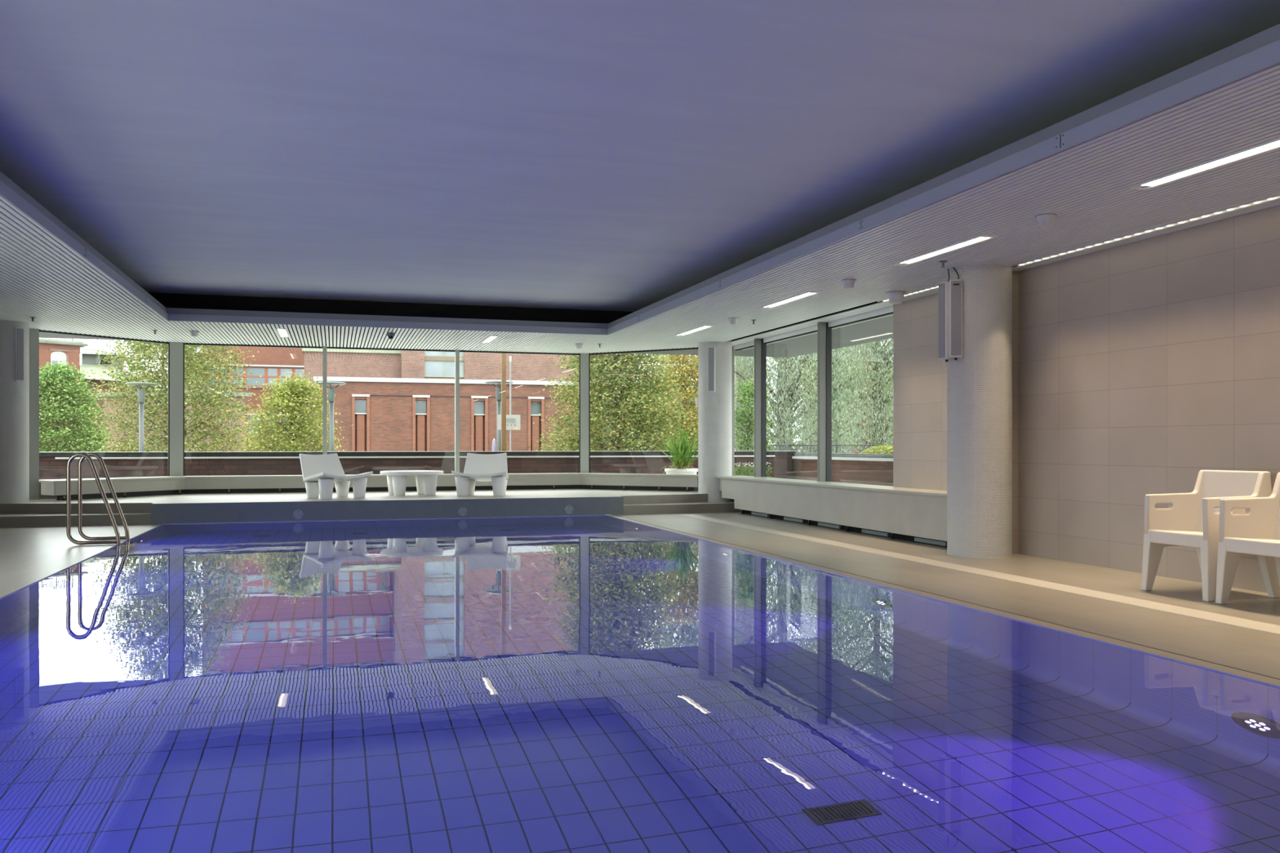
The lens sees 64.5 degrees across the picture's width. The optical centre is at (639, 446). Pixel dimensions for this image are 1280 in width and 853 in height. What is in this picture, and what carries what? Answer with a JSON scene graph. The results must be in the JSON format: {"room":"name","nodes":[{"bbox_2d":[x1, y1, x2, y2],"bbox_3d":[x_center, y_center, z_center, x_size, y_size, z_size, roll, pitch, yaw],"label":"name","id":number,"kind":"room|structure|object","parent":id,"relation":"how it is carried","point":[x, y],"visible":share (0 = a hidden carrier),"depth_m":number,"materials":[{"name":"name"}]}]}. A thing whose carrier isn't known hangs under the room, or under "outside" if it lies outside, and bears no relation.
{"room":"indoor swimming pool","nodes":[
{"label":"indoor swimming pool","id":0,"kind":"room"},
{"bbox_2d":[39,478,697,498],"bbox_3d":[-3.904,0.620,16.156,9.988,0.240,1.870,0,0,-17],"label":"wall","id":1,"kind":"structure","parent":0,"point":[41,496],"depth_m":14.30,"materials":[{"name":"stone"}]},
{"bbox_2d":[29,328,39,499],"bbox_3d":[-8.402,-0.450,14.053,0.130,2.380,0.100,0,0,-37],"label":"trim","id":2,"kind":"structure","parent":1,"relation":"attached to","point":[33,333],"depth_m":14.02,"materials":[{"name":"grey"}]},
{"bbox_2d":[39,329,168,484],"bbox_3d":[-7.893,-0.570,15.025,0.050,2.200,2.110,0,0,31],"label":"window","id":3,"kind":"structure","parent":1,"relation":"in","point":[40,331],"depth_m":14.94,"materials":[{"name":"grey metal"}]},
{"bbox_2d":[168,341,184,475],"bbox_3d":[-7.253,-0.450,15.873,0.226,2.380,0.120,0,0,-29],"label":"trim","id":4,"kind":"structure","parent":1,"relation":"attached to","point":[175,349],"depth_m":15.81,"materials":[{"name":"grey metal"}]},
{"bbox_2d":[184,340,579,472],"bbox_3d":[-4.159,-0.570,16.867,6.610,2.200,0.140,0,0,-17],"label":"window","id":5,"kind":"structure","parent":1,"relation":"in","point":[324,348],"depth_m":16.82,"materials":[{"name":"grey metal"}]},
{"bbox_2d":[579,352,590,472],"bbox_3d":[-0.969,-0.450,17.766,0.186,2.380,0.120,0,0,-3],"label":"trim","id":6,"kind":"structure","parent":1,"relation":"attached to","point":[584,358],"depth_m":17.71,"materials":[{"name":"grey metal"}]},
{"bbox_2d":[590,346,697,478],"bbox_3d":[0.056,-0.570,17.241,2.398,2.200,0.050,0,0,30],"label":"window","id":7,"kind":"structure","parent":1,"relation":"in","point":[684,348],"depth_m":17.20,"materials":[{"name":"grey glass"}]},
{"bbox_2d":[39,315,893,357],"bbox_3d":[-1.004,-2.123,6.277,14.700,0.955,22.600,0,0,-17],"label":"roof slab","id":8,"kind":"structure","parent":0,"point":[882,328],"depth_m":15.88,"materials":[{"name":"concrete"}]},
{"bbox_2d":[0,200,1017,347],"bbox_3d":[-1.119,-1.850,6.660,10.940,0.360,21.400,0,0,-17],"label":"ceiling","id":9,"kind":"structure","parent":0,"point":[167,300],"depth_m":14.34,"materials":[{"name":"grey paint"}]},
{"bbox_2d":[0,23,1279,334],"bbox_3d":[-1.004,-1.692,6.345,5.900,0.167,15.730,0,0,-17],"label":"trim","id":10,"kind":"structure","parent":9,"relation":"attached to","point":[1257,52],"depth_m":7.18,"materials":[{"name":"silver metal"}]},
{"bbox_2d":[877,284,938,302],"bbox_3d":[2.956,-1.643,10.536,0.090,0.054,1.770,0,0,-17],"label":"strip light","id":11,"kind":"object","parent":9,"relation":"attached to","point":[926,289],"visible":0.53,"depth_m":10.65,"materials":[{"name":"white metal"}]},
{"bbox_2d":[1010,193,1279,266],"bbox_3d":[5.046,-1.643,3.599,0.090,0.054,11.580,0,0,-17],"label":"track","id":12,"kind":"object","parent":9,"relation":"attached to","point":[1275,197],"visible":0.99,"depth_m":7.55,"materials":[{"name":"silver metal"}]},
{"bbox_2d":[0,0,1279,311],"bbox_3d":[-1.073,-2.055,6.575,7.080,0.050,16.310,0,0,-17],"label":"ceiling","id":13,"kind":"structure","parent":0,"point":[606,155],"depth_m":6.26,"materials":[{"name":"paint"}]},
{"bbox_2d":[0,62,1279,353],"bbox_3d":[-1.146,-1.626,6.616,10.844,0.012,21.330,0,0,-17],"label":"ceiling slats","id":14,"kind":"structure","parent":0,"point":[1086,184],"depth_m":8.19,"materials":[{"name":"silver metal"}]},
{"bbox_2d":[188,330,199,337],"bbox_3d":[-6.281,-1.581,14.296,0.144,0.078,0.144,0,0,-17],"label":"ceiling speaker","id":15,"kind":"object","parent":14,"relation":"attached to","point":[193,333],"visible":1,"depth_m":14.25,"materials":[{"name":"white plastic"}]},
{"bbox_2d":[275,326,289,337],"bbox_3d":[-5.114,-1.632,14.543,0.128,0.036,1.160,0,0,-17],"label":"strip light","id":16,"kind":"object","parent":14,"relation":"attached to","point":[281,331],"visible":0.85,"depth_m":14.46,"materials":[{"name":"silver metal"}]},
{"bbox_2d":[277,328,288,337],"bbox_3d":[-5.114,-1.623,14.543,0.104,0.006,1.020,0,0,-17],"label":"diffuser","id":17,"kind":"object","parent":16,"relation":"attached to","point":[281,331],"depth_m":14.47,"materials":[{"name":"white plastic"}]},
{"bbox_2d":[386,333,395,339],"bbox_3d":[-3.570,-1.576,14.549,0.112,0.088,0.112,0,0,-17],"label":"security camera","id":18,"kind":"object","parent":14,"relation":"attached to","point":[390,335],"visible":1,"depth_m":14.51,"materials":[{"name":"grey plastic"}]},
{"bbox_2d":[480,335,498,343],"bbox_3d":[-2.288,-1.632,15.426,0.128,0.036,1.060,0,0,-17],"label":"strip light","id":19,"kind":"object","parent":14,"relation":"attached to","point":[490,336],"visible":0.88,"depth_m":15.38,"materials":[{"name":"white plastic"}]},
{"bbox_2d":[574,343,583,348],"bbox_3d":[-0.963,-1.581,16.065,0.144,0.078,0.144,0,0,-17],"label":"ceiling speaker","id":20,"kind":"object","parent":14,"relation":"attached to","point":[577,345],"visible":1,"depth_m":16.02,"materials":[{"name":"white plastic"}]},
{"bbox_2d":[673,324,714,336],"bbox_3d":[0.744,-1.632,14.272,0.128,0.036,1.320,0,0,-17],"label":"strip light","id":21,"kind":"object","parent":14,"relation":"attached to","point":[711,326],"visible":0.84,"depth_m":14.26,"materials":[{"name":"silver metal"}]},
{"bbox_2d":[728,317,738,324],"bbox_3d":[1.185,-1.581,12.859,0.144,0.078,0.144,0,0,-17],"label":"ceiling speaker","id":22,"kind":"object","parent":14,"relation":"attached to","point":[733,321],"visible":1,"depth_m":12.82,"materials":[{"name":"white plastic"}]},
{"bbox_2d":[759,291,820,308],"bbox_3d":[1.644,-1.632,11.284,0.128,0.036,1.320,0,0,-17],"label":"strip light","id":23,"kind":"object","parent":14,"relation":"attached to","point":[808,292],"visible":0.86,"depth_m":11.22,"materials":[{"name":"white plastic"}]},
{"bbox_2d":[767,292,814,307],"bbox_3d":[1.644,-1.623,11.284,0.104,0.006,1.180,0,0,-17],"label":"diffuser","id":24,"kind":"object","parent":23,"relation":"attached to","point":[774,304],"depth_m":11.19,"materials":[{"name":"white plastic"}]},
{"bbox_2d":[841,279,856,288],"bbox_3d":[2.038,-1.581,9.910,0.144,0.078,0.144,0,0,-17],"label":"ceiling speaker","id":25,"kind":"object","parent":14,"relation":"attached to","point":[847,283],"visible":1,"depth_m":9.87,"materials":[{"name":"white plastic"}]},
{"bbox_2d":[885,290,906,304],"bbox_3d":[2.696,-1.562,10.693,0.216,0.117,0.216,0,0,-17],"label":"ceiling speaker","id":26,"kind":"object","parent":14,"relation":"attached to","point":[895,297],"visible":1,"depth_m":10.63,"materials":[{"name":"white plastic"}]},
{"bbox_2d":[938,260,946,267],"bbox_3d":[2.654,-1.593,8.887,0.068,0.054,0.066,0,0,-17],"label":"sprinkler","id":27,"kind":"object","parent":14,"relation":"attached to","point":[941,261],"visible":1,"depth_m":8.88,"materials":[{"name":"grey metal"}]},
{"bbox_2d":[893,234,997,265],"bbox_3d":[2.504,-1.632,8.431,0.128,0.036,1.320,0,0,-17],"label":"strip light","id":28,"kind":"object","parent":14,"relation":"attached to","point":[979,239],"visible":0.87,"depth_m":8.34,"materials":[{"name":"white plastic"}]},
{"bbox_2d":[905,236,989,263],"bbox_3d":[2.504,-1.623,8.431,0.104,0.006,1.180,0,0,-17],"label":"diffuser","id":29,"kind":"object","parent":28,"relation":"attached to","point":[979,239],"depth_m":8.33,"materials":[{"name":"white plastic"}]},
{"bbox_2d":[1035,213,1057,227],"bbox_3d":[2.850,-1.581,7.125,0.144,0.078,0.144,0,0,-17],"label":"ceiling speaker","id":30,"kind":"object","parent":14,"relation":"attached to","point":[1045,220],"visible":1,"depth_m":7.08,"materials":[{"name":"white plastic"}]},
{"bbox_2d":[1128,138,1279,190],"bbox_3d":[3.312,-1.632,5.750,0.128,0.036,1.320,0,0,-17],"label":"strip light","id":31,"kind":"object","parent":14,"relation":"attached to","point":[1270,143],"visible":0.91,"depth_m":5.83,"materials":[{"name":"white plastic"}]},
{"bbox_2d":[0,511,1279,679],"bbox_3d":[-0.797,1.100,5.452,10.860,0.200,18.900,0,0,-17],"label":"floor","id":32,"kind":"structure","parent":0,"point":[28,555],"depth_m":7.53,"materials":[{"name":"tile"}]},
{"bbox_2d":[0,512,151,527],"bbox_3d":[-7.498,0.935,12.973,2.368,0.130,0.690,0,0,-17],"label":"step","id":33,"kind":"structure","parent":32,"relation":"on","point":[14,520],"depth_m":12.76,"materials":[{"name":"tile"}]},
{"bbox_2d":[66,452,129,545],"bbox_3d":[-5.559,1.008,10.503,0.564,1.884,0.519,0,0,-17],"label":"pool ladder","id":34,"kind":"object","parent":32,"relation":"attached to","point":[103,540],"visible":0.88,"depth_m":10.31,"materials":[{"name":"silver metal"}]},
{"bbox_2d":[0,488,734,524],"bbox_3d":[-3.809,0.870,15.432,10.850,0.260,3.191,0,0,-17],"label":"platform","id":35,"kind":"object","parent":32,"relation":"on","point":[214,507],"visible":0.73,"depth_m":14.11,"materials":[{"name":"tile"}]},
{"bbox_2d":[0,320,29,503],"bbox_3d":[-8.317,-0.450,13.285,0.550,2.420,0.550,0,0,-17],"label":"round column","id":36,"kind":"structure","parent":35,"relation":"on","point":[14,395],"depth_m":13.12,"materials":[{"name":"paint"}]},
{"bbox_2d":[14,327,23,382],"bbox_3d":[-8.115,-1.226,13.198,0.166,0.816,0.110,0,0,21],"label":"speaker","id":37,"kind":"object","parent":36,"relation":"attached to","point":[19,331],"visible":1,"depth_m":13.15},
{"bbox_2d":[17,328,23,380],"bbox_3d":[-8.040,-1.190,13.169,0.006,0.672,0.090,0,0,21],"label":"grille","id":38,"kind":"object","parent":37,"relation":"attached to","point":[20,331],"depth_m":13.17,"materials":[{"name":"grey metal"}]},
{"bbox_2d":[293,509,303,519],"bbox_3d":[-4.558,0.915,13.534,0.132,0.132,0.013,0,0,-17],"label":"jet cover","id":39,"kind":"object","parent":35,"relation":"attached to","point":[298,514],"visible":1,"depth_m":13.53,"materials":[{"name":"grey plastic"}]},
{"bbox_2d":[299,453,373,499],"bbox_3d":[-4.393,0.422,14.489,0.815,0.636,0.809,0,0,40],"label":"lounge chair","id":40,"kind":"object","parent":35,"relation":"on","point":[320,473],"visible":1,"depth_m":14.46,"materials":[{"name":"white plastic"}]},
{"bbox_2d":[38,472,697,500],"bbox_3d":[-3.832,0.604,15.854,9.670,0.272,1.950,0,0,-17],"label":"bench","id":41,"kind":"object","parent":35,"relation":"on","point":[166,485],"visible":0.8,"depth_m":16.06,"materials":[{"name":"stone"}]},
{"bbox_2d":[380,470,443,496],"bbox_3d":[-3.454,0.559,15.377,0.940,0.362,0.940,0,0,-17],"label":"round table","id":42,"kind":"object","parent":35,"relation":"on","point":[426,480],"visible":1,"depth_m":15.18,"materials":[{"name":"white plastic"}]},
{"bbox_2d":[457,506,467,516],"bbox_3d":[-2.475,0.915,14.162,0.132,0.132,0.013,0,0,-17],"label":"jet cover","id":43,"kind":"object","parent":35,"relation":"attached to","point":[462,511],"visible":1,"depth_m":14.16,"materials":[{"name":"grey plastic"}]},
{"bbox_2d":[451,453,508,496],"bbox_3d":[-2.360,0.422,15.295,0.809,0.636,0.815,0,0,0],"label":"lounge chair","id":44,"kind":"object","parent":35,"relation":"on","point":[492,468],"visible":1,"depth_m":15.38,"materials":[{"name":"white plastic"}]},
{"bbox_2d":[564,505,573,514],"bbox_3d":[-1.024,0.915,14.599,0.132,0.132,0.013,0,0,-17],"label":"jet cover","id":45,"kind":"object","parent":35,"relation":"attached to","point":[568,509],"visible":1,"depth_m":14.59,"materials":[{"name":"grey plastic"}]},
{"bbox_2d":[697,340,732,502],"bbox_3d":[1.183,-0.360,16.002,0.530,2.600,0.530,0,0,-17],"label":"round column","id":46,"kind":"structure","parent":35,"relation":"on","point":[714,408],"depth_m":15.78,"materials":[{"name":"tile"}]},
{"bbox_2d":[707,346,715,391],"bbox_3d":[1.135,-1.226,15.791,0.110,0.816,0.166,0,0,23],"label":"speaker","id":47,"kind":"object","parent":46,"relation":"attached to","point":[711,350],"visible":1,"depth_m":15.72},
{"bbox_2d":[708,347,714,391],"bbox_3d":[1.103,-1.190,15.717,0.090,0.672,0.006,0,0,23],"label":"grille","id":48,"kind":"object","parent":47,"relation":"attached to","point":[711,350],"depth_m":15.71,"materials":[{"name":"grey metal"}]},
{"bbox_2d":[0,515,1279,687],"bbox_3d":[-1.398,1.590,7.532,5.870,1.180,13.330,0,0,-17],"label":"basin","id":49,"kind":"object","parent":32,"relation":"in","point":[574,515],"visible":0.09,"depth_m":7.24,"materials":[{"name":"tile"}]},
{"bbox_2d":[0,515,1279,852],"bbox_3d":[-1.398,1.006,7.532,5.870,0.001,13.330,0,0,-17],"label":"pool water","id":50,"kind":"object","parent":49,"relation":"in","point":[596,683],"visible":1,"depth_m":3.85,"materials":[{"name":"blue liquid"}]},
{"bbox_2d":[623,501,741,514],"bbox_3d":[0.704,0.935,15.466,2.205,0.130,0.509,0,0,-20],"label":"step","id":51,"kind":"structure","parent":32,"relation":"on","point":[699,507],"depth_m":15.18,"materials":[{"name":"tile"}]},
{"bbox_2d":[716,475,946,546],"bbox_3d":[2.325,0.733,12.847,0.515,0.535,6.540,0,0,-17],"label":"window bench","id":52,"kind":"object","parent":32,"relation":"on","point":[910,514],"visible":0.82,"depth_m":11.85,"materials":[{"name":"stone"}]},
{"bbox_2d":[607,515,1279,686],"bbox_3d":[1.470,1.101,8.396,0.111,0.198,13.330,0,0,-17],"label":"pool edge","id":53,"kind":"structure","parent":32,"relation":"attached to","point":[1174,656],"depth_m":5.85,"materials":[{"name":"beige tile"}]},
{"bbox_2d":[614,515,1279,679],"bbox_3d":[1.521,1.005,8.412,0.005,0.010,13.330,0,0,-17],"label":"trim","id":54,"kind":"structure","parent":32,"relation":"attached to","point":[615,515],"depth_m":5.92,"materials":[{"name":"brown"}]},
{"bbox_2d":[946,263,1012,558],"bbox_3d":[3.118,-0.330,9.326,0.566,2.660,0.566,0,0,-17],"label":"round column","id":55,"kind":"structure","parent":32,"relation":"on","point":[980,382],"depth_m":9.08,"materials":[{"name":"concrete"}]},
{"bbox_2d":[938,268,952,361],"bbox_3d":[2.817,-1.195,9.245,0.166,0.854,0.110,0,0,-19],"label":"speaker","id":56,"kind":"object","parent":55,"relation":"attached to","point":[944,287],"visible":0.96,"depth_m":9.18},
{"bbox_2d":[938,283,945,358],"bbox_3d":[2.741,-1.140,9.219,0.006,0.672,0.090,0,0,-19],"label":"grille","id":57,"kind":"object","parent":56,"relation":"attached to","point":[941,286],"depth_m":9.21,"materials":[{"name":"grey metal"}]},
{"bbox_2d":[949,267,962,359],"bbox_3d":[2.859,-1.200,9.194,0.110,0.845,0.168,0,0,13],"label":"speaker","id":58,"kind":"object","parent":55,"relation":"attached to","point":[955,285],"visible":1,"depth_m":9.12},
{"bbox_2d":[951,280,961,355],"bbox_3d":[2.841,-1.150,9.117,0.090,0.672,0.006,0,0,13],"label":"grille","id":59,"kind":"object","parent":58,"relation":"attached to","point":[956,286],"depth_m":9.11,"materials":[{"name":"grey metal"}]},
{"bbox_2d":[681,514,1279,635],"bbox_3d":[3.256,1.004,6.229,0.230,0.013,17.850,0,0,-17],"label":"pool deck edge","id":60,"kind":"structure","parent":32,"relation":"on","point":[1248,624],"depth_m":7.29,"materials":[{"name":"beige tile"}]},
{"bbox_2d":[1141,470,1279,601],"bbox_3d":[3.848,0.584,6.867,0.602,0.832,0.566,0,0,-17],"label":"armchair","id":61,"kind":"object","parent":32,"relation":"on","point":[1192,519],"visible":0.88,"depth_m":6.92,"materials":[{"name":"white plastic"}]},
{"bbox_2d":[1215,471,1279,604],"bbox_3d":[4.027,0.584,6.274,0.602,0.832,0.566,0,0,-17],"label":"armchair","id":62,"kind":"object","parent":32,"relation":"on","point":[1255,531],"visible":1,"depth_m":6.43,"materials":[{"name":"white plastic"}]},
{"bbox_2d":[651,419,697,474],"bbox_3d":[0.748,0.136,17.536,1.013,1.289,1.346,0,0,-17],"label":"dracaena","id":63,"kind":"object","parent":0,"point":[682,452],"visible":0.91,"depth_m":17.49,"materials":[{"name":"green plant"}]},
{"bbox_2d":[664,468,697,474],"bbox_3d":[0.717,0.585,17.600,0.580,0.390,0.580,0,0,-17],"label":"pot","id":64,"kind":"object","parent":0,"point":[668,471],"depth_m":17.36,"materials":[{"name":"white ceramic"}]},
{"bbox_2d":[732,346,734,475],"bbox_3d":[1.344,-0.450,16.510,0.380,2.380,0.080,0,0,-17],"label":"wall","id":65,"kind":"structure","parent":0,"point":[733,350],"depth_m":16.52,"materials":[{"name":"grey paint"}]},
{"bbox_2d":[1012,266,1018,554],"bbox_3d":[3.433,-0.335,9.453,0.129,2.670,0.120,0,0,-17],"label":"wall","id":66,"kind":"structure","parent":0,"point":[1015,273],"depth_m":9.40,"materials":[{"name":"tile"}]},
{"bbox_2d":[893,204,1279,593],"bbox_3d":[5.170,-0.275,4.816,0.520,2.950,14.240,0,0,-17],"label":"wall","id":67,"kind":"structure","parent":0,"point":[1146,366],"depth_m":8.13,"materials":[{"name":"tile"}]},
{"bbox_3d":[2.328,0.850,14.143,0.180,0.700,5.260,0,0,-17],"label":"wall","id":68,"kind":"structure","parent":0,"visible":0},
{"bbox_2d":[733,306,893,481],"bbox_3d":[2.269,-0.570,14.021,0.285,2.200,5.060,0,0,-17],"label":"window","id":69,"kind":"structure","parent":68,"relation":"in","point":[824,330],"depth_m":13.29,"materials":[{"name":"grey metal"}]},
{"label":"outside","id":70,"kind":"structure","parent":0,"visible":0},
{"bbox_3d":[-19.278,1.850,98.632,300.000,0.100,320.000,0,0,-17],"label":"ground","id":71,"kind":"structure","parent":70,"visible":0},
{"bbox_2d":[39,337,88,448],"bbox_3d":[-60.956,-3.430,73.984,10.650,10.460,35.000,0,0,39],"label":"brick building","id":72,"kind":"structure","parent":71,"relation":"on","point":[54,351],"depth_m":82.76,"materials":[{"name":"red brick"}]},
{"bbox_2d":[39,360,118,452],"bbox_3d":[-28.671,-1.100,49.939,5.622,6.286,5.656,0,0,-5],"label":"leafy tree","id":73,"kind":"object","parent":71,"relation":"on","point":[56,382],"visible":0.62,"depth_m":49.35,"materials":[{"name":"green plant"}]},
{"bbox_2d":[80,346,133,450],"bbox_3d":[-51.299,-4.023,97.338,5.128,11.645,10.000,0,0,-17],"label":"building","id":74,"kind":"structure","parent":71,"relation":"on","point":[90,360],"depth_m":94.42,"materials":[{"name":"brown brick"}]},
{"bbox_2d":[124,382,157,451],"bbox_3d":[-11.788,0.149,24.000,0.720,3.302,0.720,0,0,-17],"label":"street lamp","id":75,"kind":"object","parent":71,"relation":"on","point":[141,392],"visible":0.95,"depth_m":23.95,"materials":[{"name":"grey metal"}]},
{"bbox_2d":[114,342,202,391],"bbox_3d":[-34.907,-5.089,74.009,6.386,13.782,6.224,0,0,-17],"label":"leafy tree","id":76,"kind":"object","parent":71,"relation":"on","point":[162,375],"visible":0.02,"depth_m":73.29,"materials":[{"name":"green plant"}]},
{"bbox_2d":[79,339,267,452],"bbox_3d":[-12.799,-1.500,28.006,4.732,6.605,4.639,0,0,-35],"label":"leafy tree","id":77,"kind":"object","parent":71,"relation":"on","point":[215,398],"visible":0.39,"depth_m":27.50,"materials":[{"name":"green plant"}]},
{"bbox_2d":[95,389,252,452],"bbox_3d":[-30.183,-0.825,65.717,9.038,5.250,4.700,0,0,28],"label":"brick house","id":78,"kind":"structure","parent":71,"relation":"on","point":[250,394],"depth_m":64.75,"materials":[{"name":"red brick"}]},
{"bbox_2d":[184,345,304,451],"bbox_3d":[-33.936,-10.179,100.419,20.479,23.959,12.120,0,0,-17],"label":"brick building","id":79,"kind":"structure","parent":71,"relation":"on","point":[279,360],"depth_m":93.94,"materials":[{"name":"brown brick"}]},
{"bbox_2d":[225,366,351,451],"bbox_3d":[-8.796,-0.093,25.602,3.011,3.791,2.958,0,0,-34],"label":"leafy tree","id":80,"kind":"object","parent":71,"relation":"on","point":[291,400],"visible":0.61,"depth_m":25.23,"materials":[{"name":"green plant"}]},
{"bbox_2d":[315,382,346,451],"bbox_3d":[-7.418,0.129,24.400,0.720,3.342,0.720,0,0,-17],"label":"street lamp","id":81,"kind":"object","parent":71,"relation":"on","point":[331,390],"visible":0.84,"depth_m":24.35,"materials":[{"name":"grey metal"}]},
{"bbox_2d":[302,347,400,451],"bbox_3d":[-24.025,-3.050,84.565,7.597,9.700,8.200,0,0,-17],"label":"brick building","id":82,"kind":"structure","parent":71,"relation":"on","point":[341,362],"depth_m":80.83,"materials":[{"name":"red brick"}]},
{"bbox_2d":[492,438,496,451],"bbox_3d":[-3.305,0.815,23.000,0.124,1.970,0.118,0,0,-17],"label":"parasol","id":83,"kind":"object","parent":71,"relation":"on","point":[494,444],"visible":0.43,"depth_m":22.96,"materials":[{"name":"white fabric"}]},
{"bbox_2d":[484,381,513,451],"bbox_3d":[-3.500,0.094,25.200,0.720,3.412,0.720,0,0,-17],"label":"street lamp","id":84,"kind":"object","parent":71,"relation":"on","point":[498,389],"visible":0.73,"depth_m":25.15,"materials":[{"name":"grey metal"}]},
{"bbox_2d":[501,353,506,451],"bbox_3d":[-2.874,-1.850,21.400,0.104,7.300,0.104,0,0,-17],"label":"flag pole","id":85,"kind":"object","parent":71,"relation":"on","point":[503,355],"visible":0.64,"depth_m":21.36,"materials":[{"name":"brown metal"}]},
{"bbox_2d":[313,376,697,451],"bbox_3d":[-5.864,-0.730,51.958,20.618,5.060,3.120,0,0,-17],"label":"brick building","id":86,"kind":"structure","parent":71,"relation":"on","point":[383,414],"depth_m":49.24,"materials":[{"name":"red brick"}]},
{"bbox_2d":[497,355,519,451],"bbox_3d":[-2.839,-0.075,21.983,0.490,3.750,0.063,0,0,-17],"label":"sign post","id":87,"kind":"object","parent":71,"relation":"on","point":[513,421],"visible":0.76,"depth_m":21.98,"materials":[{"name":"white metal"}]},
{"bbox_2d":[400,350,632,382],"bbox_3d":[-11.798,-10.600,89.398,19.961,24.800,12.000,0,0,-17],"label":"brick building","id":88,"kind":"structure","parent":71,"relation":"on","point":[414,364],"depth_m":82.78,"materials":[{"name":"red brick"}]},
{"bbox_2d":[528,353,697,451],"bbox_3d":[-0.601,-0.982,23.505,4.530,5.570,4.494,0,0,-17],"label":"leafy tree","id":89,"kind":"object","parent":71,"relation":"on","point":[642,412],"visible":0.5,"depth_m":22.88,"materials":[{"name":"green plant"}]},
{"bbox_2d":[644,354,697,451],"bbox_3d":[1.172,-0.515,26.962,2.673,4.634,2.635,0,0,-2],"label":"leafy tree","id":90,"kind":"object","parent":71,"relation":"on","point":[677,359],"visible":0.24,"depth_m":26.53,"materials":[{"name":"green plant"}]},
{"bbox_2d":[618,353,745,451],"bbox_3d":[1.451,-1.508,35.971,4.941,8.258,4.867,0,0,4],"label":"willow tree","id":91,"kind":"object","parent":71,"relation":"on","point":[633,353],"visible":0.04,"depth_m":35.41,"materials":[{"name":"green plant"}]},
{"bbox_2d":[734,355,754,450],"bbox_3d":[7.334,-5.350,69.992,2.016,14.300,8.800,0,0,4],"label":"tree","id":92,"kind":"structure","parent":71,"relation":"on","point":[744,356],"depth_m":66.02,"materials":[{"name":"green plant"}]},
{"bbox_2d":[734,377,778,450],"bbox_3d":[2.373,0.157,21.993,1.224,3.289,1.171,0,0,33],"label":"leafy tree","id":93,"kind":"object","parent":71,"relation":"on","point":[746,397],"visible":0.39,"depth_m":21.95,"materials":[{"name":"green plant"}]},
{"bbox_2d":[693,342,879,453],"bbox_3d":[4.115,-2.255,29.007,5.448,8.119,5.560,0,0,-28],"label":"willow tree","id":94,"kind":"object","parent":71,"relation":"on","point":[788,382],"visible":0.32,"depth_m":28.05,"materials":[{"name":"green plant"}]},
{"bbox_2d":[768,438,893,453],"bbox_3d":[4.546,0.820,23.500,0.042,1.960,5.729,0,0,-28],"label":"iron railing","id":95,"kind":"object","parent":71,"relation":"on","point":[836,445],"visible":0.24,"depth_m":23.61,"materials":[{"name":"black metal"}]},
{"bbox_2d":[803,342,872,453],"bbox_3d":[12.735,-3.100,65.972,4.589,9.800,8.800,0,0,7],"label":"tree","id":96,"kind":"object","parent":71,"relation":"on","point":[870,342],"visible":0.02,"depth_m":61.88,"materials":[{"name":"green plant"}]},
{"bbox_2d":[797,337,893,453],"bbox_3d":[7.380,-2.531,31.537,5.562,8.669,5.416,0,0,-32],"label":"willow tree","id":97,"kind":"object","parent":71,"relation":"on","point":[883,354],"visible":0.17,"depth_m":30.63,"materials":[{"name":"green plant"}]},
{"bbox_2d":[858,444,893,453],"bbox_3d":[4.699,0.883,19.396,1.041,1.834,1.045,0,0,-17],"label":"bush","id":98,"kind":"object","parent":71,"relation":"on","point":[883,449],"visible":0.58,"depth_m":19.16,"materials":[{"name":"green plant"}]},
{"bbox_3d":[-2.207,1.290,7.325,18.000,1.020,23.300,0,0,-17],"label":"terrace","id":99,"kind":"object","parent":71,"relation":"on","visible":0},
{"bbox_2d":[39,450,796,479],"bbox_3d":[-5.473,0.440,18.508,18.200,0.680,0.600,0,0,-17],"label":"wall","id":100,"kind":"structure","parent":99,"relation":"on","point":[52,465],"depth_m":18.68,"materials":[{"name":"brick"}]},
{"bbox_2d":[734,462,754,475],"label":"flower planter","id":101,"kind":"object","parent":99,"relation":"on","point":[741,473],"depth_m":17.80,"materials":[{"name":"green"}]},
{"bbox_2d":[766,462,773,477],"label":"flower planter","id":102,"kind":"object","parent":99,"relation":"on","point":[766,462],"depth_m":17.84,"materials":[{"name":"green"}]},
{"bbox_2d":[791,453,893,486],"bbox_3d":[5.255,0.460,14.795,0.400,0.640,13.300,0,0,-17],"label":"wall","id":103,"kind":"structure","parent":99,"relation":"on","point":[846,468],"depth_m":18.75,"materials":[{"name":"brick"}]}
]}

